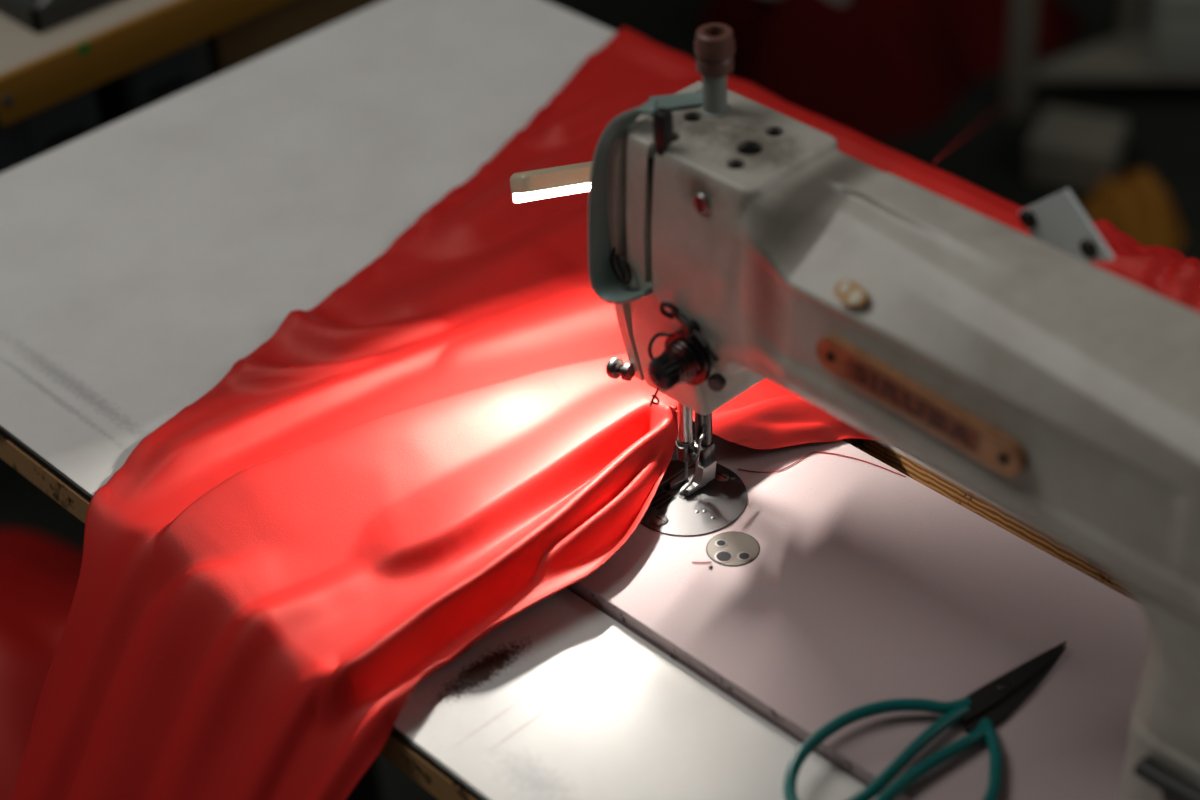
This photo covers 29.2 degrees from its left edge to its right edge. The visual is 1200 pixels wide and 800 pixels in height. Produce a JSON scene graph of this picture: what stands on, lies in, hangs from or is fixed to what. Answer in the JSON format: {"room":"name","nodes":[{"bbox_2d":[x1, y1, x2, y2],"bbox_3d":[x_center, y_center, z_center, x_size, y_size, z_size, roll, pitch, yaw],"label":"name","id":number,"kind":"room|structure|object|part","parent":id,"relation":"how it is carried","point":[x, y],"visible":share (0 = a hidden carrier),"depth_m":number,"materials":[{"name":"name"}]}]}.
{"room":"textile factory","nodes":[
{"label":"textile factory","id":0,"kind":"room"},
{"bbox_2d":[0,0,1199,799],"bbox_3d":[0.244,-0.283,2.915,6.000,0.020,6.400,-32,45,-33],"label":"floor","id":1,"kind":"structure","parent":0,"point":[1163,136],"depth_m":2.96,"materials":[{"name":"concrete"}]},
{"bbox_2d":[0,529,82,799],"bbox_3d":[-0.602,0.213,2.196,0.445,0.121,0.539,-32,45,-33],"label":"fabric","id":2,"kind":"object","parent":1,"relation":"on","point":[39,574],"visible":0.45,"depth_m":2.12,"materials":[{"name":"red fabric"}]},
{"bbox_2d":[0,0,289,172],"bbox_3d":[-0.339,-0.274,2.308,0.900,0.742,0.716,-32,45,-33],"label":"side table","id":3,"kind":"object","parent":1,"relation":"on","point":[40,71],"depth_m":1.72,"materials":[{"name":"beige"}]},
{"bbox_3d":[-0.470,-0.225,1.856,0.072,0.240,0.159,-32,45,-33],"label":"drawer unit","id":4,"kind":"part","parent":3,"relation":"part of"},
{"bbox_2d":[0,0,116,33],"bbox_3d":[-0.393,-0.341,1.767,0.180,0.018,0.128,-32,45,-33],"label":"tray","id":5,"kind":"object","parent":3,"relation":"on","point":[45,17],"visible":1,"depth_m":1.69,"materials":[{"name":"grey"}]},
{"bbox_2d":[36,0,51,7],"bbox_3d":[-0.412,-0.296,1.708,0.006,0.011,0.020,16,41,24],"label":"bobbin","id":6,"kind":"object","parent":5,"relation":"in","point":[42,2],"visible":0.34,"depth_m":1.70,"materials":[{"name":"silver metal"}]},
{"bbox_3d":[-0.419,-0.195,1.814,0.062,0.226,0.003,-32,45,-33],"label":"drawer","id":7,"kind":"part","parent":3,"relation":"part of","materials":[{"name":"blue metal"}]},
{"bbox_3d":[-0.417,-0.206,1.802,0.032,0.006,0.006,-32,45,-33],"label":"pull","id":8,"kind":"part","parent":3,"relation":"part of","materials":[{"name":"grey metal"}]},
{"bbox_3d":[-0.400,-0.272,1.906,0.068,0.230,0.159,-32,45,-33],"label":"drawer unit","id":9,"kind":"part","parent":3,"relation":"part of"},
{"bbox_3d":[-0.349,-0.242,1.864,0.058,0.216,0.003,-32,45,-33],"label":"drawer","id":10,"kind":"part","parent":3,"relation":"part of","materials":[{"name":"blue metal"}]},
{"bbox_3d":[-0.347,-0.253,1.852,0.032,0.006,0.006,-32,45,-33],"label":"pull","id":11,"kind":"part","parent":3,"relation":"part of","materials":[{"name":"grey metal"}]},
{"bbox_2d":[206,0,380,76],"bbox_3d":[-0.197,-0.146,2.139,0.310,0.728,0.018,-32,45,-33],"label":"panel","id":12,"kind":"object","parent":1,"relation":"on","point":[246,40],"visible":0.02,"depth_m":1.92,"materials":[{"name":"brown"}]},
{"bbox_2d":[0,0,1135,799],"bbox_3d":[0.131,0.335,1.462,0.565,0.742,1.213,-32,45,-33],"label":"table","id":13,"kind":"object","parent":1,"relation":"on","point":[145,254],"visible":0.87,"depth_m":1.42,"materials":[{"name":"white laminate"}]},
{"bbox_3d":[-0.228,0.103,1.819,0.052,0.716,0.052,-32,45,-33],"label":"leg","id":14,"kind":"part","parent":13,"relation":"part of","materials":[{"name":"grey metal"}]},
{"bbox_2d":[11,27,1199,799],"bbox_3d":[-0.058,0.101,1.345,0.797,0.297,0.543,-32,45,-33],"label":"cloth","id":15,"kind":"object","parent":13,"relation":"on","point":[418,457],"visible":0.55,"depth_m":1.22,"materials":[{"name":"red fabric"}]},
{"bbox_2d":[566,23,1199,799],"bbox_3d":[0.132,0.024,1.083,0.178,0.334,0.600,-32,45,-33],"label":"sewing machine","id":16,"kind":"object","parent":13,"relation":"on","point":[734,245],"visible":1,"depth_m":1.06,"materials":[{"name":"paint"}]},
{"bbox_2d":[510,161,591,202],"bbox_3d":[0.018,-0.103,1.199,0.096,0.042,0.095,-32,45,-33],"label":"light","id":17,"kind":"object","parent":16,"relation":"attached to","point":[544,183],"visible":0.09,"depth_m":1.20,"materials":[{"name":"beige plastic"}]},
{"bbox_3d":[0.031,-0.081,1.147,0.069,0.150,0.008,-32,45,-33],"label":"plate","id":18,"kind":"part","parent":16,"relation":"part of","materials":[{"name":"paint"}]},
{"bbox_3d":[0.029,-0.119,1.069,0.007,0.036,0.008,-32,45,-33],"label":"take lever","id":19,"kind":"part","parent":16,"relation":"part of","materials":[{"name":"silver metal"}]},
{"bbox_3d":[0.031,-0.013,1.108,0.011,0.016,0.017,-32,45,-33],"label":"tension knob","id":20,"kind":"part","parent":16,"relation":"part of","materials":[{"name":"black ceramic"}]},
{"bbox_3d":[0.029,0.041,1.228,0.053,0.001,0.014,-32,45,-33],"label":"slide plate","id":21,"kind":"part","parent":16,"relation":"part of","materials":[{"name":"grey metal"}]},
{"bbox_3d":[0.051,0.054,1.209,0.064,0.002,0.049,-32,45,-33],"label":"needle plate","id":22,"kind":"part","parent":16,"relation":"part of","materials":[{"name":"grey metal"}]},
{"bbox_3d":[0.054,-0.164,1.077,0.019,0.021,0.019,-32,45,-33],"label":"post knob","id":23,"kind":"part","parent":16,"relation":"part of","materials":[{"name":"brown plastic"}]},
{"bbox_3d":[0.054,-0.146,1.090,0.015,0.024,0.015,-32,45,-33],"label":"post","id":24,"kind":"part","parent":16,"relation":"part of","materials":[{"name":"grey metal"}]},
{"bbox_3d":[0.068,0.076,1.179,0.026,0.001,0.026,-32,45,-33],"label":"plate","id":25,"kind":"part","parent":16,"relation":"part of","materials":[{"name":"grey metal"}]},
{"bbox_2d":[738,451,905,476],"bbox_3d":[0.119,0.034,1.231,0.089,0.001,0.020,2,37,6],"label":"thread","id":26,"kind":"object","parent":16,"relation":"on","point":[814,451],"visible":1,"depth_m":1.23,"materials":[{"name":"red fabric"}]},
{"bbox_3d":[0.138,0.002,0.994,0.005,0.020,0.117,-30,45,-31],"label":"name plate","id":27,"kind":"part","parent":16,"relation":"part of","materials":[{"name":"gold metal"}]},
{"bbox_2d":[783,641,1066,799],"bbox_3d":[0.163,0.154,1.060,0.174,0.010,0.090,-32,45,-33],"label":"scissors","id":28,"kind":"object","parent":16,"relation":"on","point":[990,705],"visible":1,"depth_m":1.06,"materials":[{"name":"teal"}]},
{"bbox_3d":[0.124,0.158,1.055,0.109,0.008,0.045,-32,45,-33],"label":"handle","id":29,"kind":"part","parent":28,"relation":"part of","materials":[{"name":"teal plastic"}]},
{"bbox_3d":[0.154,0.179,1.029,0.105,0.008,0.044,-32,45,-33],"label":"handle","id":30,"kind":"part","parent":28,"relation":"part of","materials":[{"name":"teal plastic"}]},
{"bbox_3d":[0.194,0.131,1.089,0.076,0.002,0.014,-32,45,-33],"label":"blade","id":31,"kind":"part","parent":28,"relation":"part of","materials":[{"name":"black metal"}]},
{"bbox_3d":[0.198,0.136,1.087,0.078,0.002,0.016,-32,45,-33],"label":"blade","id":32,"kind":"part","parent":28,"relation":"part of","materials":[{"name":"black metal"}]},
{"bbox_3d":[0.246,0.163,0.968,0.020,0.023,0.041,-25,42,-26],"label":"reverse lever","id":33,"kind":"part","parent":16,"relation":"part of","materials":[{"name":"black metal"}]},
{"bbox_2d":[701,0,1081,139],"bbox_3d":[0.335,-0.551,3.126,0.565,0.149,0.461,-32,45,-33],"label":"fabric","id":34,"kind":"object","parent":1,"relation":"on","point":[874,69],"visible":0.86,"depth_m":3.00,"materials":[{"name":"red fabric"}]},
{"bbox_2d":[1027,106,1127,192],"bbox_3d":[0.592,-0.309,2.857,0.104,0.062,0.094,12,39,20],"label":"carton","id":35,"kind":"object","parent":1,"relation":"on","point":[1075,150],"visible":0.97,"depth_m":2.83,"materials":[{"name":"beige cardboard"}]},
{"bbox_2d":[1003,0,1199,118],"bbox_3d":[0.868,-0.804,2.715,0.722,1.000,0.152,1,37,5],"label":"rack","id":36,"kind":"object","parent":1,"relation":"on","point":[1125,56],"visible":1,"depth_m":2.96,"materials":[{"name":"grey metal"}]},
{"bbox_2d":[934,98,1009,162],"bbox_3d":[0.373,-0.272,2.230,0.002,0.722,1.370,5,38,11],"label":"thread","id":37,"kind":"object","parent":36,"relation":"attached to","point":[999,107],"visible":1,"depth_m":1.86,"materials":[{"name":"red fabric"}]},
{"bbox_3d":[0.521,-0.774,2.700,0.026,1.000,0.026,-32,45,-33],"label":"post","id":38,"kind":"part","parent":36,"relation":"part of","materials":[{"name":"grey metal"}]},
{"bbox_2d":[1032,30,1199,80],"bbox_3d":[0.887,-0.447,2.982,0.687,0.012,0.117,1,37,5],"label":"shelf","id":39,"kind":"object","parent":36,"relation":"attached to","point":[1125,56],"depth_m":2.97,"materials":[{"name":"grey metal"}]},
{"bbox_3d":[0.685,-0.842,2.779,0.026,1.000,0.026,-32,45,-33],"label":"post","id":40,"kind":"part","parent":36,"relation":"part of","materials":[{"name":"grey metal"}]},
{"bbox_2d":[1144,0,1199,71],"bbox_3d":[0.831,-0.498,2.950,0.244,0.112,0.124,1,37,5],"label":"carton","id":41,"kind":"object","parent":36,"relation":"on","point":[1172,27],"visible":1,"depth_m":2.92,"materials":[{"name":"grey cardboard"}]},
{"bbox_3d":[0.830,-0.531,2.925,0.244,0.028,0.124,1,37,5],"label":"lid","id":42,"kind":"part","parent":41,"relation":"part of","materials":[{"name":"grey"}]},
{"bbox_2d":[1081,169,1184,249],"bbox_3d":[0.641,-0.241,2.746,0.142,0.083,0.147,-32,45,-33],"label":"bundle","id":43,"kind":"object","parent":1,"relation":"on","point":[1136,204],"visible":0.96,"depth_m":2.72,"materials":[{"name":"orange fabric"}]}
]}

